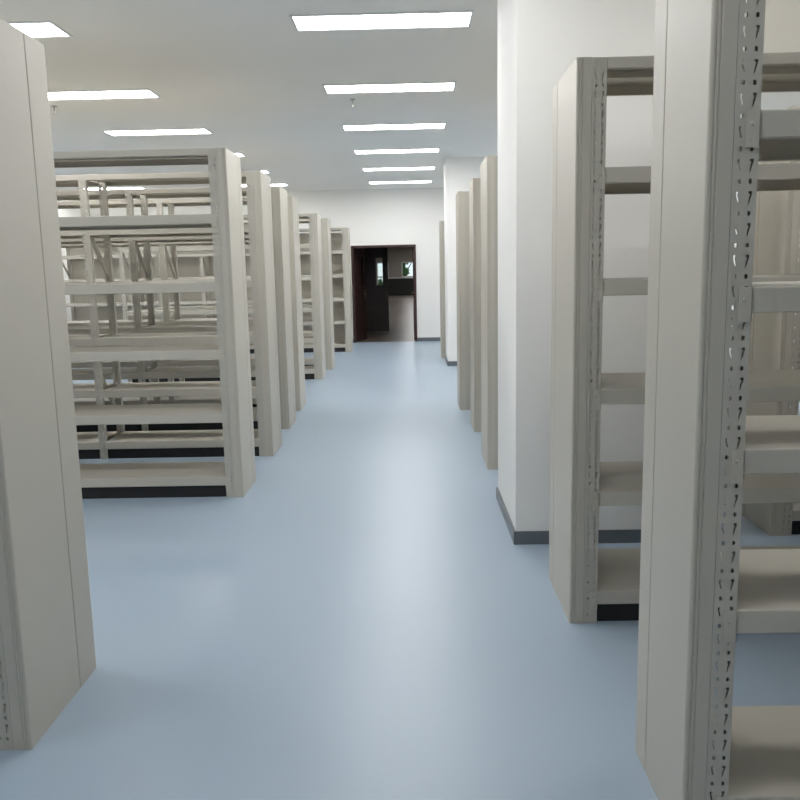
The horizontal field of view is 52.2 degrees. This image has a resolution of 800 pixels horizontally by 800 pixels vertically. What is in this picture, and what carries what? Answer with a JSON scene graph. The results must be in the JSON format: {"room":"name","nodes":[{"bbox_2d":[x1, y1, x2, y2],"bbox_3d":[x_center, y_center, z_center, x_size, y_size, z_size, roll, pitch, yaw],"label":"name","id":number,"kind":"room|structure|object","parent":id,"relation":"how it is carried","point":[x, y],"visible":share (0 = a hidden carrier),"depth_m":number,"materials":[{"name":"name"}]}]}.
{"room":"library stack room","nodes":[
{"label":"library stack room","id":0,"kind":"room"},
{"bbox_2d":[56,190,80,346],"bbox_3d":[-7.203,-1.209,7.997,0.200,3.360,20.800,-1,9,1],"label":"wall","id":1,"kind":"structure","parent":0,"point":[61,212],"depth_m":17.16,"materials":[{"name":"white paint"}]},
{"bbox_2d":[86,188,443,338],"bbox_3d":[-1.027,-2.975,18.294,12.300,3.360,0.240,-1,9,1],"label":"wall","id":2,"kind":"structure","parent":0,"point":[405,216],"depth_m":18.02,"materials":[{"name":"white paint"}]},
{"bbox_2d":[351,244,416,342],"bbox_3d":[-0.312,-2.441,18.691,1.498,2.150,0.935,-1,9,1],"label":"door","id":3,"kind":"structure","parent":2,"relation":"in","point":[357,255],"depth_m":18.54,"materials":[{"name":"brown wood"}]},
{"bbox_2d":[353,337,439,342],"bbox_3d":[-0.996,-1.339,18.426,11.900,0.085,0.014,-1,9,1],"label":"baseboard","id":4,"kind":"structure","parent":2,"relation":"attached to","point":[423,338],"depth_m":18.39,"materials":[{"name":"plastic"}]},
{"bbox_2d":[0,295,799,799],"bbox_3d":[-0.887,-2.625,27.138,12.300,0.120,59.600,-1,9,1],"label":"floor","id":5,"kind":"structure","parent":0,"point":[368,621],"depth_m":3.56,"materials":[{"name":"blue paint"}]},
{"bbox_2d":[0,18,95,749],"bbox_3d":[-2.050,-0.037,2.910,1.534,2.440,0.590,-1,9,1],"label":"storage rack","id":6,"kind":"object","parent":5,"relation":"on","point":[47,646],"visible":1,"depth_m":2.86,"materials":[{"name":"metal"}]},
{"bbox_2d":[53,148,255,498],"bbox_3d":[-3.329,-0.501,5.984,4.354,2.440,0.498,-1,9,1],"label":"storage rack","id":7,"kind":"object","parent":5,"relation":"on","point":[235,477],"visible":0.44,"depth_m":5.83,"materials":[{"name":"metal"}]},
{"bbox_2d":[53,148,207,167],"bbox_3d":[-1.974,-1.708,5.779,1.347,0.046,0.490,-1,9,1],"label":"shelf","id":8,"kind":"object","parent":7,"relation":"attached to","point":[195,156],"depth_m":5.75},
{"bbox_2d":[59,214,217,230],"bbox_3d":[-1.965,-1.269,5.849,1.347,0.066,0.490,-1,9,1],"label":"shelf","id":9,"kind":"object","parent":7,"relation":"attached to","point":[185,220],"depth_m":5.61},
{"bbox_2d":[64,282,214,294],"bbox_3d":[-1.956,-0.810,5.923,1.347,0.066,0.490,-1,9,1],"label":"shelf","id":10,"kind":"object","parent":7,"relation":"attached to","point":[179,287],"depth_m":5.68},
{"bbox_2d":[70,344,224,361],"bbox_3d":[-1.947,-0.346,5.996,1.347,0.066,0.490,-1,9,1],"label":"shelf","id":11,"kind":"object","parent":7,"relation":"attached to","point":[196,351],"depth_m":5.76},
{"bbox_2d":[75,403,227,424],"bbox_3d":[-1.938,0.103,6.068,1.347,0.066,0.490,-1,9,1],"label":"shelf","id":12,"kind":"object","parent":7,"relation":"attached to","point":[194,412],"depth_m":5.85,"materials":[{"name":"metal"}]},
{"bbox_2d":[79,461,225,487],"bbox_3d":[-1.928,0.558,6.140,1.347,0.066,0.490,-1,9,1],"label":"shelf","id":13,"kind":"object","parent":7,"relation":"attached to","point":[210,474],"depth_m":5.97,"materials":[{"name":"metal"}]},
{"bbox_2d":[55,171,281,458],"bbox_3d":[-3.313,-0.708,7.277,4.354,2.440,0.490,-1,9,1],"label":"storage rack","id":14,"kind":"object","parent":5,"relation":"on","point":[102,444],"visible":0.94,"depth_m":7.14,"materials":[{"name":"metal"}]},
{"bbox_2d":[55,175,97,186],"bbox_3d":[-3.368,-1.889,7.089,1.347,0.046,0.490,-1,9,1],"label":"shelf","id":15,"kind":"object","parent":14,"relation":"attached to","point":[61,180],"depth_m":7.05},
{"bbox_2d":[64,283,91,284],"bbox_3d":[-3.350,-0.990,7.232,1.347,0.066,0.490,-1,9,1],"label":"shelf","id":16,"kind":"object","parent":14,"relation":"attached to","point":[64,283],"depth_m":6.98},
{"bbox_2d":[60,230,101,238],"bbox_3d":[-3.359,-1.450,7.159,1.347,0.066,0.490,-1,9,1],"label":"shelf","id":17,"kind":"object","parent":14,"relation":"attached to","point":[78,234],"depth_m":6.91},
{"bbox_2d":[69,334,109,345],"bbox_3d":[-3.340,-0.526,7.306,1.347,0.066,0.490,-1,9,1],"label":"shelf","id":18,"kind":"object","parent":14,"relation":"attached to","point":[86,339],"depth_m":7.06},
{"bbox_2d":[73,383,113,397],"bbox_3d":[-3.331,-0.077,7.378,1.347,0.066,0.490,-1,9,1],"label":"shelf","id":19,"kind":"object","parent":14,"relation":"attached to","point":[82,390],"depth_m":7.13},
{"bbox_2d":[77,431,116,449],"bbox_3d":[-3.322,0.377,7.450,1.347,0.066,0.490,-1,9,1],"label":"shelf","id":20,"kind":"object","parent":14,"relation":"attached to","point":[86,440],"depth_m":7.28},
{"bbox_2d":[85,171,245,185],"bbox_3d":[-1.958,-1.914,7.068,1.347,0.046,0.490,-1,9,1],"label":"shelf","id":21,"kind":"object","parent":14,"relation":"attached to","point":[187,177],"depth_m":6.84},
{"bbox_2d":[90,224,253,237],"bbox_3d":[-1.950,-1.475,7.138,1.347,0.066,0.490,-1,9,1],"label":"shelf","id":22,"kind":"object","parent":14,"relation":"attached to","point":[173,232],"depth_m":6.90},
{"bbox_2d":[94,280,250,287],"bbox_3d":[-1.940,-1.016,7.211,1.347,0.066,0.490,-1,9,1],"label":"shelf","id":23,"kind":"object","parent":14,"relation":"attached to","point":[248,282],"depth_m":6.97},
{"bbox_2d":[98,331,253,345],"bbox_3d":[-1.931,-0.551,7.285,1.347,0.066,0.490,-1,9,1],"label":"shelf","id":24,"kind":"object","parent":14,"relation":"attached to","point":[190,337],"depth_m":7.05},
{"bbox_2d":[102,380,260,397],"bbox_3d":[-1.922,-0.102,7.357,1.347,0.066,0.490,-1,9,1],"label":"shelf","id":25,"kind":"object","parent":14,"relation":"attached to","point":[191,388],"depth_m":7.12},
{"bbox_2d":[106,429,258,448],"bbox_3d":[-1.913,0.352,7.429,1.347,0.066,0.490,-1,9,1],"label":"shelf","id":26,"kind":"object","parent":14,"relation":"attached to","point":[170,439],"depth_m":7.22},
{"bbox_2d":[56,186,295,431],"bbox_3d":[-3.336,-0.904,8.512,4.354,2.440,0.490,-1,9,1],"label":"storage rack","id":27,"kind":"object","parent":5,"relation":"on","point":[153,373],"visible":0.44,"depth_m":8.36,"materials":[{"name":"metal"}]},
{"bbox_2d":[64,281,130,282],"bbox_3d":[-3.373,-1.187,8.467,1.347,0.066,0.490,-1,9,1],"label":"shelf","id":28,"kind":"object","parent":27,"relation":"attached to","point":[114,281],"depth_m":8.22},
{"bbox_2d":[56,189,139,199],"bbox_3d":[-3.391,-2.085,8.324,1.347,0.046,0.490,-1,9,1],"label":"shelf","id":29,"kind":"object","parent":27,"relation":"attached to","point":[93,194],"depth_m":8.09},
{"bbox_2d":[61,236,142,243],"bbox_3d":[-3.382,-1.646,8.394,1.347,0.066,0.490,-1,9,1],"label":"shelf","id":30,"kind":"object","parent":27,"relation":"attached to","point":[97,240],"depth_m":8.15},
{"bbox_2d":[68,325,148,334],"bbox_3d":[-3.363,-0.723,8.541,1.347,0.066,0.490,-1,9,1],"label":"shelf","id":31,"kind":"object","parent":27,"relation":"attached to","point":[126,329],"depth_m":8.30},
{"bbox_2d":[71,367,151,379],"bbox_3d":[-3.354,-0.273,8.613,1.347,0.066,0.490,-1,9,1],"label":"shelf","id":32,"kind":"object","parent":27,"relation":"attached to","point":[80,373],"depth_m":8.37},
{"bbox_2d":[131,187,246,197],"bbox_3d":[-1.981,-2.110,8.303,1.347,0.046,0.490,-1,9,1],"label":"shelf","id":33,"kind":"object","parent":27,"relation":"attached to","point":[170,192],"depth_m":8.07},
{"bbox_2d":[134,235,248,241],"bbox_3d":[-1.972,-1.671,8.373,1.347,0.066,0.490,-1,9,1],"label":"shelf","id":34,"kind":"object","parent":27,"relation":"attached to","point":[246,237],"depth_m":8.14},
{"bbox_2d":[137,279,250,281],"bbox_3d":[-1.963,-1.212,8.446,1.347,0.066,0.490,-1,9,1],"label":"shelf","id":35,"kind":"object","parent":27,"relation":"attached to","point":[150,280],"depth_m":8.21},
{"bbox_2d":[141,323,252,332],"bbox_3d":[-1.954,-0.748,8.520,1.347,0.066,0.490,-1,9,1],"label":"shelf","id":36,"kind":"object","parent":27,"relation":"attached to","point":[177,328],"depth_m":8.29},
{"bbox_2d":[144,365,255,378],"bbox_3d":[-1.945,-0.299,8.591,1.347,0.066,0.490,-1,9,1],"label":"shelf","id":37,"kind":"object","parent":27,"relation":"attached to","point":[188,371],"depth_m":8.36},
{"bbox_2d":[253,407,257,420],"bbox_3d":[-1.935,0.156,8.664,1.347,0.066,0.490,-1,9,1],"label":"shelf","id":38,"kind":"object","parent":27,"relation":"attached to","point":[255,418],"depth_m":8.43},
{"bbox_2d":[57,196,305,410],"bbox_3d":[-3.357,-1.079,9.614,4.354,2.440,0.490,-1,9,1],"label":"storage rack","id":39,"kind":"object","parent":5,"relation":"on","point":[292,203],"visible":0.25,"depth_m":9.47,"materials":[{"name":"metal"}]},
{"bbox_2d":[57,199,167,208],"bbox_3d":[-3.412,-2.260,9.427,1.347,0.046,0.490,-1,9,1],"label":"shelf","id":40,"kind":"object","parent":39,"relation":"attached to","point":[150,202],"depth_m":9.19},
{"bbox_2d":[61,241,169,247],"bbox_3d":[-3.404,-1.821,9.497,1.347,0.066,0.490,-1,9,1],"label":"shelf","id":41,"kind":"object","parent":39,"relation":"attached to","point":[159,244],"depth_m":9.26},
{"bbox_2d":[78,280,158,281],"bbox_3d":[-3.394,-1.362,9.570,1.347,0.066,0.490,-1,9,1],"label":"shelf","id":42,"kind":"object","parent":39,"relation":"attached to","point":[127,280],"depth_m":9.32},
{"bbox_2d":[71,360,166,367],"bbox_3d":[-3.376,-0.449,9.715,1.347,0.066,0.490,-1,9,1],"label":"shelf","id":43,"kind":"object","parent":39,"relation":"attached to","point":[105,364],"depth_m":9.47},
{"bbox_2d":[67,319,174,326],"bbox_3d":[-3.385,-0.898,9.644,1.347,0.066,0.490,-1,9,1],"label":"shelf","id":44,"kind":"object","parent":39,"relation":"attached to","point":[157,321],"depth_m":9.40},
{"bbox_2d":[74,396,179,405],"bbox_3d":[-3.366,0.005,9.788,1.347,0.066,0.490,-1,9,1],"label":"shelf","id":45,"kind":"object","parent":39,"relation":"attached to","point":[126,400],"depth_m":9.55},
{"bbox_2d":[161,197,246,206],"bbox_3d":[-2.003,-2.286,9.405,1.347,0.046,0.490,-1,9,1],"label":"shelf","id":46,"kind":"object","parent":39,"relation":"attached to","point":[188,201],"depth_m":9.17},
{"bbox_2d":[164,240,248,245],"bbox_3d":[-1.994,-1.846,9.475,1.347,0.066,0.490,-1,9,1],"label":"shelf","id":47,"kind":"object","parent":39,"relation":"attached to","point":[246,241],"depth_m":9.24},
{"bbox_2d":[169,317,252,324],"bbox_3d":[-1.975,-0.923,9.622,1.347,0.066,0.490,-1,9,1],"label":"shelf","id":48,"kind":"object","parent":39,"relation":"attached to","point":[250,319],"depth_m":9.39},
{"bbox_2d":[172,355,254,365],"bbox_3d":[-1.966,-0.474,9.694,1.347,0.066,0.490,-1,9,1],"label":"shelf","id":49,"kind":"object","parent":39,"relation":"attached to","point":[207,362],"depth_m":9.46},
{"bbox_2d":[178,278,250,279],"bbox_3d":[-1.985,-1.387,9.548,1.347,0.066,0.490,-1,9,1],"label":"shelf","id":50,"kind":"object","parent":39,"relation":"attached to","point":[178,278],"depth_m":9.31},
{"bbox_2d":[174,395,261,403],"bbox_3d":[-1.957,-0.020,9.766,1.347,0.066,0.490,-1,9,1],"label":"shelf","id":51,"kind":"object","parent":39,"relation":"attached to","point":[182,399],"depth_m":9.53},
{"bbox_2d":[62,227,352,353],"bbox_3d":[-3.873,-2.159,16.454,5.764,2.440,0.493,-1,9,1],"label":"storage rack","id":52,"kind":"object","parent":5,"relation":"on","point":[198,265],"visible":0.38,"depth_m":16.61,"materials":[{"name":"metal"}]},
{"bbox_2d":[62,255,127,259],"bbox_3d":[-6.034,-2.862,16.367,1.347,0.066,0.490,-1,9,1],"label":"shelf","id":53,"kind":"object","parent":52,"relation":"attached to","point":[71,257],"depth_m":16.13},
{"bbox_2d":[64,278,129,281],"bbox_3d":[-6.025,-2.403,16.440,1.347,0.066,0.490,-1,9,1],"label":"shelf","id":54,"kind":"object","parent":52,"relation":"attached to","point":[70,279],"depth_m":16.20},
{"bbox_2d":[66,302,131,306],"bbox_3d":[-6.015,-1.939,16.514,1.347,0.066,0.490,-1,9,1],"label":"shelf","id":55,"kind":"object","parent":52,"relation":"attached to","point":[72,304],"depth_m":16.28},
{"bbox_2d":[135,277,200,278],"bbox_3d":[-4.615,-2.429,16.419,1.347,0.066,0.490,-1,9,1],"label":"shelf","id":56,"kind":"object","parent":52,"relation":"attached to","point":[138,277],"depth_m":16.18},
{"bbox_2d":[137,253,204,257],"bbox_3d":[-4.625,-2.888,16.345,1.347,0.066,0.490,-1,9,1],"label":"shelf","id":57,"kind":"object","parent":52,"relation":"attached to","point":[199,255],"depth_m":16.10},
{"bbox_2d":[137,300,207,305],"bbox_3d":[-4.606,-1.964,16.492,1.347,0.066,0.490,-1,9,1],"label":"shelf","id":58,"kind":"object","parent":52,"relation":"attached to","point":[143,302],"depth_m":16.26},
{"bbox_2d":[205,299,251,303],"bbox_3d":[-3.196,-1.990,16.471,1.347,0.066,0.490,-1,9,1],"label":"shelf","id":59,"kind":"object","parent":52,"relation":"attached to","point":[210,301],"depth_m":16.24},
{"bbox_2d":[203,252,254,256],"bbox_3d":[-3.215,-2.913,16.324,1.347,0.066,0.490,-1,9,1],"label":"shelf","id":60,"kind":"object","parent":52,"relation":"attached to","point":[247,254],"depth_m":16.09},
{"bbox_2d":[299,228,341,231],"bbox_3d":[-1.814,-3.377,16.233,1.347,0.046,0.490,-1,9,1],"label":"shelf","id":61,"kind":"object","parent":52,"relation":"attached to","point":[301,229],"depth_m":15.99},
{"bbox_2d":[300,250,341,254],"bbox_3d":[-1.805,-2.938,16.303,1.347,0.066,0.490,-1,9,1],"label":"shelf","id":62,"kind":"object","parent":52,"relation":"attached to","point":[333,252],"depth_m":16.06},
{"bbox_2d":[301,274,342,277],"bbox_3d":[-1.796,-2.479,16.376,1.347,0.066,0.490,-1,9,1],"label":"shelf","id":63,"kind":"object","parent":52,"relation":"attached to","point":[333,275],"depth_m":16.13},
{"bbox_2d":[302,297,343,301],"bbox_3d":[-1.786,-2.015,16.450,1.347,0.066,0.490,-1,9,1],"label":"shelf","id":64,"kind":"object","parent":52,"relation":"attached to","point":[304,299],"depth_m":16.21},
{"bbox_2d":[303,320,343,324],"bbox_3d":[-1.777,-1.566,16.521,1.347,0.066,0.490,-1,9,1],"label":"shelf","id":65,"kind":"object","parent":52,"relation":"attached to","point":[305,322],"depth_m":16.28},
{"bbox_2d":[304,342,344,347],"bbox_3d":[-1.768,-1.112,16.594,1.347,0.066,0.490,-1,9,1],"label":"shelf","id":66,"kind":"object","parent":52,"relation":"attached to","point":[336,344],"depth_m":16.35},
{"bbox_2d":[118,213,325,382],"bbox_3d":[-2.654,-1.527,12.338,2.944,2.440,0.490,-1,9,1],"label":"storage rack","id":67,"kind":"object","parent":5,"relation":"on","point":[318,371],"visible":0.37,"depth_m":12.13,"materials":[{"name":"metal"}]},
{"bbox_2d":[122,246,212,252],"bbox_3d":[-3.405,-2.257,12.230,1.347,0.066,0.490,-1,9,1],"label":"shelf","id":68,"kind":"object","parent":67,"relation":"attached to","point":[179,248],"depth_m":11.99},
{"bbox_2d":[125,278,214,280],"bbox_3d":[-3.396,-1.798,12.303,1.347,0.066,0.490,-1,9,1],"label":"shelf","id":69,"kind":"object","parent":67,"relation":"attached to","point":[171,278],"depth_m":12.05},
{"bbox_2d":[127,308,215,315],"bbox_3d":[-3.386,-1.333,12.377,1.347,0.066,0.490,-1,9,1],"label":"shelf","id":70,"kind":"object","parent":67,"relation":"attached to","point":[183,311],"depth_m":12.14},
{"bbox_2d":[220,276,310,280],"bbox_3d":[-1.986,-1.823,12.282,1.347,0.066,0.490,-1,9,1],"label":"shelf","id":71,"kind":"object","parent":67,"relation":"attached to","point":[303,278],"depth_m":12.03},
{"bbox_2d":[222,307,311,313],"bbox_3d":[-1.977,-1.359,12.356,1.347,0.066,0.490,-1,9,1],"label":"shelf","id":72,"kind":"object","parent":67,"relation":"attached to","point":[304,309],"depth_m":12.11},
{"bbox_2d":[243,213,308,219],"bbox_3d":[-2.004,-2.721,12.139,1.347,0.046,0.490,-1,9,1],"label":"shelf","id":73,"kind":"object","parent":67,"relation":"attached to","point":[303,215],"depth_m":11.90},
{"bbox_2d":[245,244,309,250],"bbox_3d":[-1.995,-2.282,12.209,1.347,0.066,0.490,-1,9,1],"label":"shelf","id":74,"kind":"object","parent":67,"relation":"attached to","point":[302,246],"depth_m":11.96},
{"bbox_2d":[249,336,312,343],"bbox_3d":[-1.968,-0.909,12.428,1.347,0.066,0.490,-1,9,1],"label":"shelf","id":75,"kind":"object","parent":67,"relation":"attached to","point":[307,339],"depth_m":12.18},
{"bbox_2d":[304,366,313,373],"bbox_3d":[-1.958,-0.455,12.500,1.347,0.066,0.490,-1,9,1],"label":"shelf","id":76,"kind":"object","parent":67,"relation":"attached to","point":[308,369],"depth_m":12.25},
{"bbox_2d":[146,218,334,369],"bbox_3d":[-2.607,-1.716,13.516,2.944,2.440,0.490,-1,9,1],"label":"storage rack","id":77,"kind":"object","parent":5,"relation":"on","point":[325,222],"visible":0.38,"depth_m":13.33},
{"bbox_2d":[151,251,212,253],"bbox_3d":[-3.359,-2.445,13.409,1.347,0.066,0.490,-1,9,1],"label":"shelf","id":78,"kind":"object","parent":77,"relation":"attached to","point":[199,251],"depth_m":13.18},
{"bbox_2d":[154,305,215,309],"bbox_3d":[-3.340,-1.522,13.556,1.347,0.066,0.490,-1,9,1],"label":"shelf","id":79,"kind":"object","parent":77,"relation":"attached to","point":[160,307],"depth_m":13.32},
{"bbox_2d":[243,219,308,223],"bbox_3d":[-1.958,-2.910,13.318,1.347,0.046,0.490,-1,9,1],"label":"shelf","id":80,"kind":"object","parent":77,"relation":"attached to","point":[300,220],"depth_m":13.08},
{"bbox_2d":[248,304,311,307],"bbox_3d":[-1.930,-1.548,13.535,1.347,0.066,0.490,-1,9,1],"label":"shelf","id":81,"kind":"object","parent":77,"relation":"attached to","point":[303,305],"depth_m":13.30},
{"bbox_2d":[304,358,313,364],"bbox_3d":[-1.912,-0.644,13.679,1.347,0.066,0.490,-1,9,1],"label":"shelf","id":82,"kind":"object","parent":77,"relation":"attached to","point":[307,361],"depth_m":13.43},
{"bbox_2d":[354,248,388,331],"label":"door","id":83,"kind":"structure","parent":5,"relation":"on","point":[376,259],"depth_m":21.28,"materials":[{"name":"brown wood"}]},
{"bbox_2d":[388,277,412,295],"bbox_3d":[0.103,-7.203,51.764,2.000,1.130,0.600,-1,9,1],"label":"countertop","id":84,"kind":"structure","parent":5,"relation":"on","point":[397,286],"depth_m":51.50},
{"bbox_2d":[439,221,445,357],"bbox_3d":[2.206,-2.025,14.841,2.944,2.440,0.500,-1,9,1],"label":"storage rack","id":85,"kind":"object","parent":5,"relation":"on","point":[441,223],"visible":0.1,"depth_m":14.65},
{"bbox_2d":[456,191,470,409],"bbox_3d":[2.138,-1.155,9.390,2.944,2.440,0.500,-1,9,1],"label":"storage rack","id":86,"kind":"object","parent":5,"relation":"on","point":[462,197],"visible":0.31,"depth_m":9.19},
{"bbox_2d":[469,178,735,431],"bbox_3d":[2.185,-0.953,8.115,2.944,2.440,0.500,-1,9,1],"label":"storage rack","id":87,"kind":"object","parent":5,"relation":"on","point":[474,185],"visible":0.19,"depth_m":7.94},
{"bbox_2d":[480,156,794,469],"bbox_3d":[2.154,-0.714,6.624,2.944,2.440,0.560,-1,9,1],"label":"storage rack","id":88,"kind":"object","parent":5,"relation":"on","point":[489,166],"visible":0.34,"depth_m":6.43,"materials":[{"name":"metal"}]},
{"bbox_2d":[549,52,799,622],"bbox_3d":[2.219,-0.260,3.764,2.944,2.440,0.568,-1,9,1],"label":"storage rack","id":89,"kind":"object","parent":5,"relation":"on","point":[582,576],"visible":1,"depth_m":3.60,"materials":[{"name":"metal"}]},
{"bbox_2d":[588,546,799,603],"bbox_3d":[1.568,0.836,3.950,1.347,0.066,0.560,-1,9,1],"label":"shelf","id":90,"kind":"object","parent":89,"relation":"attached to","point":[618,582],"depth_m":3.86,"materials":[{"name":"metal"}]},
{"bbox_2d":[590,461,799,505],"bbox_3d":[1.558,0.381,3.878,1.347,0.066,0.560,-1,9,1],"label":"shelf","id":91,"kind":"object","parent":89,"relation":"attached to","point":[620,483],"depth_m":3.65,"materials":[{"name":"metal"}]},
{"bbox_2d":[591,370,799,404],"bbox_3d":[1.549,-0.068,3.806,1.347,0.066,0.560,-1,9,1],"label":"shelf","id":92,"kind":"object","parent":89,"relation":"attached to","point":[763,385],"depth_m":3.54,"materials":[{"name":"metal"}]},
{"bbox_2d":[593,274,799,295],"bbox_3d":[1.540,-0.532,3.732,1.347,0.066,0.560,-1,9,1],"label":"shelf","id":93,"kind":"object","parent":89,"relation":"attached to","point":[638,285],"depth_m":3.46,"materials":[{"name":"metal"}]},
{"bbox_2d":[596,52,799,95],"bbox_3d":[1.522,-1.430,3.589,1.347,0.046,0.560,-1,9,1],"label":"shelf","id":94,"kind":"object","parent":89,"relation":"attached to","point":[626,75],"depth_m":3.57,"materials":[{"name":"metal"}]},
{"bbox_2d":[605,163,799,194],"bbox_3d":[1.530,-0.991,3.659,1.347,0.066,0.560,-1,9,1],"label":"shelf","id":95,"kind":"object","parent":89,"relation":"attached to","point":[771,176],"depth_m":3.39,"materials":[{"name":"metal"}]},
{"bbox_2d":[635,0,799,799],"bbox_3d":[2.229,-0.024,2.279,2.944,2.440,0.478,-1,9,1],"label":"storage rack","id":96,"kind":"object","parent":5,"relation":"on","point":[688,747],"visible":1,"depth_m":2.17,"materials":[{"name":"metal"}]},
{"bbox_2d":[711,705,799,799],"bbox_3d":[1.577,1.072,2.466,1.347,0.066,0.470,-1,9,1],"label":"shelf","id":97,"kind":"object","parent":96,"relation":"attached to","point":[765,745],"depth_m":2.43,"materials":[{"name":"metal"}]},
{"bbox_2d":[719,549,799,633],"bbox_3d":[1.567,0.539,2.381,1.347,0.066,0.470,-1,9,1],"label":"shelf","id":98,"kind":"object","parent":96,"relation":"attached to","point":[768,599],"depth_m":2.26,"materials":[{"name":"metal"}]},
{"bbox_2d":[725,415,799,473],"bbox_3d":[1.558,0.109,2.312,1.347,0.066,0.470,-1,9,1],"label":"shelf","id":99,"kind":"object","parent":96,"relation":"attached to","point":[771,445],"depth_m":2.12,"materials":[{"name":"metal"}]},
{"bbox_2d":[732,281,799,312],"bbox_3d":[1.550,-0.297,2.248,1.347,0.066,0.470,-1,9,1],"label":"shelf","id":100,"kind":"object","parent":96,"relation":"attached to","point":[762,297],"depth_m":2.03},
{"bbox_2d":[738,109,799,161],"bbox_3d":[1.541,-0.712,2.182,1.347,0.066,0.470,-1,9,1],"label":"shelf","id":101,"kind":"object","parent":96,"relation":"attached to","point":[776,131],"depth_m":1.96,"materials":[{"name":"metal"}]},
{"bbox_2d":[741,106,799,535],"bbox_3d":[2.938,-0.452,4.880,1.534,2.440,0.500,-1,9,1],"label":"storage rack","id":102,"kind":"object","parent":5,"relation":"on","point":[773,345],"visible":0.46,"depth_m":4.76,"materials":[{"name":"metal"}]},
{"bbox_2d":[784,503,799,520],"bbox_3d":[2.992,0.631,5.052,1.347,0.066,0.500,-1,9,1],"label":"shelf","id":103,"kind":"object","parent":102,"relation":"attached to","point":[794,511],"depth_m":4.82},
{"bbox_2d":[0,0,799,190],"bbox_3d":[-1.190,-3.050,7.630,12.300,0.150,21.200,-1,9,1],"label":"ceiling","id":104,"kind":"structure","parent":0,"point":[241,71],"depth_m":7.55,"materials":[{"name":"paint"}]},
{"bbox_2d":[8,20,72,37],"bbox_3d":[-3.060,-2.649,5.863,1.280,0.012,0.365,-1,9,1],"label":"recessed light","id":105,"kind":"object","parent":104,"relation":"in","point":[34,29],"visible":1,"depth_m":5.84,"materials":[{"name":"white"}]},
{"bbox_2d":[11,23,67,36],"bbox_3d":[-3.060,-2.650,5.863,1.240,0.007,0.325,-1,9,1],"label":"diffuser","id":106,"kind":"object","parent":105,"relation":"attached to","point":[31,29],"depth_m":5.85,"materials":[{"name":"white"}]},
{"bbox_2d":[48,89,160,99],"bbox_3d":[-3.034,-2.989,7.996,1.280,0.012,0.365,-1,9,1],"label":"recessed light","id":107,"kind":"object","parent":104,"relation":"in","point":[111,93],"visible":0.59,"depth_m":7.99,"materials":[{"name":"white"}]},
{"bbox_2d":[77,187,145,189],"bbox_3d":[-5.867,-4.306,16.621,1.280,0.012,0.365,-1,9,1],"label":"recessed light","id":108,"kind":"object","parent":104,"relation":"in","point":[108,188],"visible":0.76,"depth_m":16.62,"materials":[{"name":"white"}]},
{"bbox_2d":[102,128,212,135],"bbox_3d":[-3.007,-3.334,10.159,1.280,0.012,0.365,-1,9,1],"label":"recessed light","id":109,"kind":"object","parent":104,"relation":"in","point":[179,131],"visible":1,"depth_m":10.14,"materials":[{"name":"white"}]},
{"bbox_2d":[289,10,473,31],"bbox_3d":[-0.124,-2.701,5.819,1.280,0.012,0.365,-1,9,1],"label":"recessed light","id":110,"kind":"object","parent":104,"relation":"in","point":[449,18],"visible":1,"depth_m":5.80,"materials":[{"name":"white"}]},
{"bbox_2d":[322,81,456,93],"bbox_3d":[-0.098,-3.042,7.952,1.280,0.012,0.365,-1,9,1],"label":"recessed light","id":111,"kind":"object","parent":104,"relation":"in","point":[448,85],"visible":1,"depth_m":7.93,"materials":[{"name":"white"}]},
{"bbox_2d":[341,122,446,130],"bbox_3d":[-0.072,-3.387,10.114,1.280,0.012,0.365,-1,9,1],"label":"recessed light","id":112,"kind":"object","parent":104,"relation":"in","point":[440,125],"visible":1,"depth_m":10.10,"materials":[{"name":"white"}]},
{"bbox_2d":[344,124,444,129],"bbox_3d":[-0.072,-3.388,10.114,1.240,0.007,0.325,-1,9,1],"label":"diffuser","id":113,"kind":"object","parent":112,"relation":"attached to","point":[353,126],"depth_m":10.12,"materials":[{"name":"white"}]},
{"bbox_2d":[353,148,439,153],"bbox_3d":[-0.046,-3.719,12.198,1.280,0.012,0.365,-1,9,1],"label":"recessed light","id":114,"kind":"object","parent":104,"relation":"in","point":[414,150],"visible":1,"depth_m":12.18,"materials":[{"name":"white"}]},
{"bbox_2d":[362,166,435,170],"bbox_3d":[-0.020,-4.060,14.331,1.280,0.012,0.365,-1,9,1],"label":"recessed light","id":115,"kind":"object","parent":104,"relation":"in","point":[425,167],"visible":1,"depth_m":14.33,"materials":[{"name":"white"}]},
{"bbox_2d":[368,180,431,183],"bbox_3d":[0.007,-4.411,16.532,1.280,0.012,0.365,-1,9,1],"label":"recessed light","id":116,"kind":"object","parent":104,"relation":"in","point":[418,181],"visible":1,"depth_m":16.50,"materials":[{"name":"white"}]},
{"bbox_2d":[387,247,412,277],"bbox_3d":[0.691,-9.056,56.424,8.600,3.300,0.300,-1,9,1],"label":"wall","id":117,"kind":"structure","parent":0,"point":[396,255],"depth_m":56.18,"materials":[{"name":"paint"}]},
{"bbox_2d":[401,262,412,276],"bbox_3d":[0.651,-8.544,56.486,1.060,2.030,0.120,-1,9,1],"label":"window","id":118,"kind":"structure","parent":117,"relation":"in","point":[407,267],"depth_m":56.40,"materials":[{"name":"clear glass"}]},
{"bbox_2d":[444,157,484,365],"bbox_3d":[1.323,-2.311,13.824,1.114,3.360,0.964,-1,9,1],"label":"pillar","id":119,"kind":"structure","parent":0,"point":[458,172],"depth_m":13.32,"materials":[{"name":"white paint"}]},
{"bbox_2d":[496,0,722,544],"bbox_3d":[1.245,-0.902,4.991,1.214,3.360,0.994,-1,9,1],"label":"pillar","id":120,"kind":"structure","parent":0,"point":[538,41],"depth_m":4.55,"materials":[{"name":"white paint"}]},
{"bbox_2d":[729,192,799,368],"bbox_3d":[4.894,-1.426,7.814,0.200,3.360,20.800,-1,9,1],"label":"wall","id":121,"kind":"structure","parent":0,"point":[736,192],"depth_m":11.81,"materials":[{"name":"white paint"}]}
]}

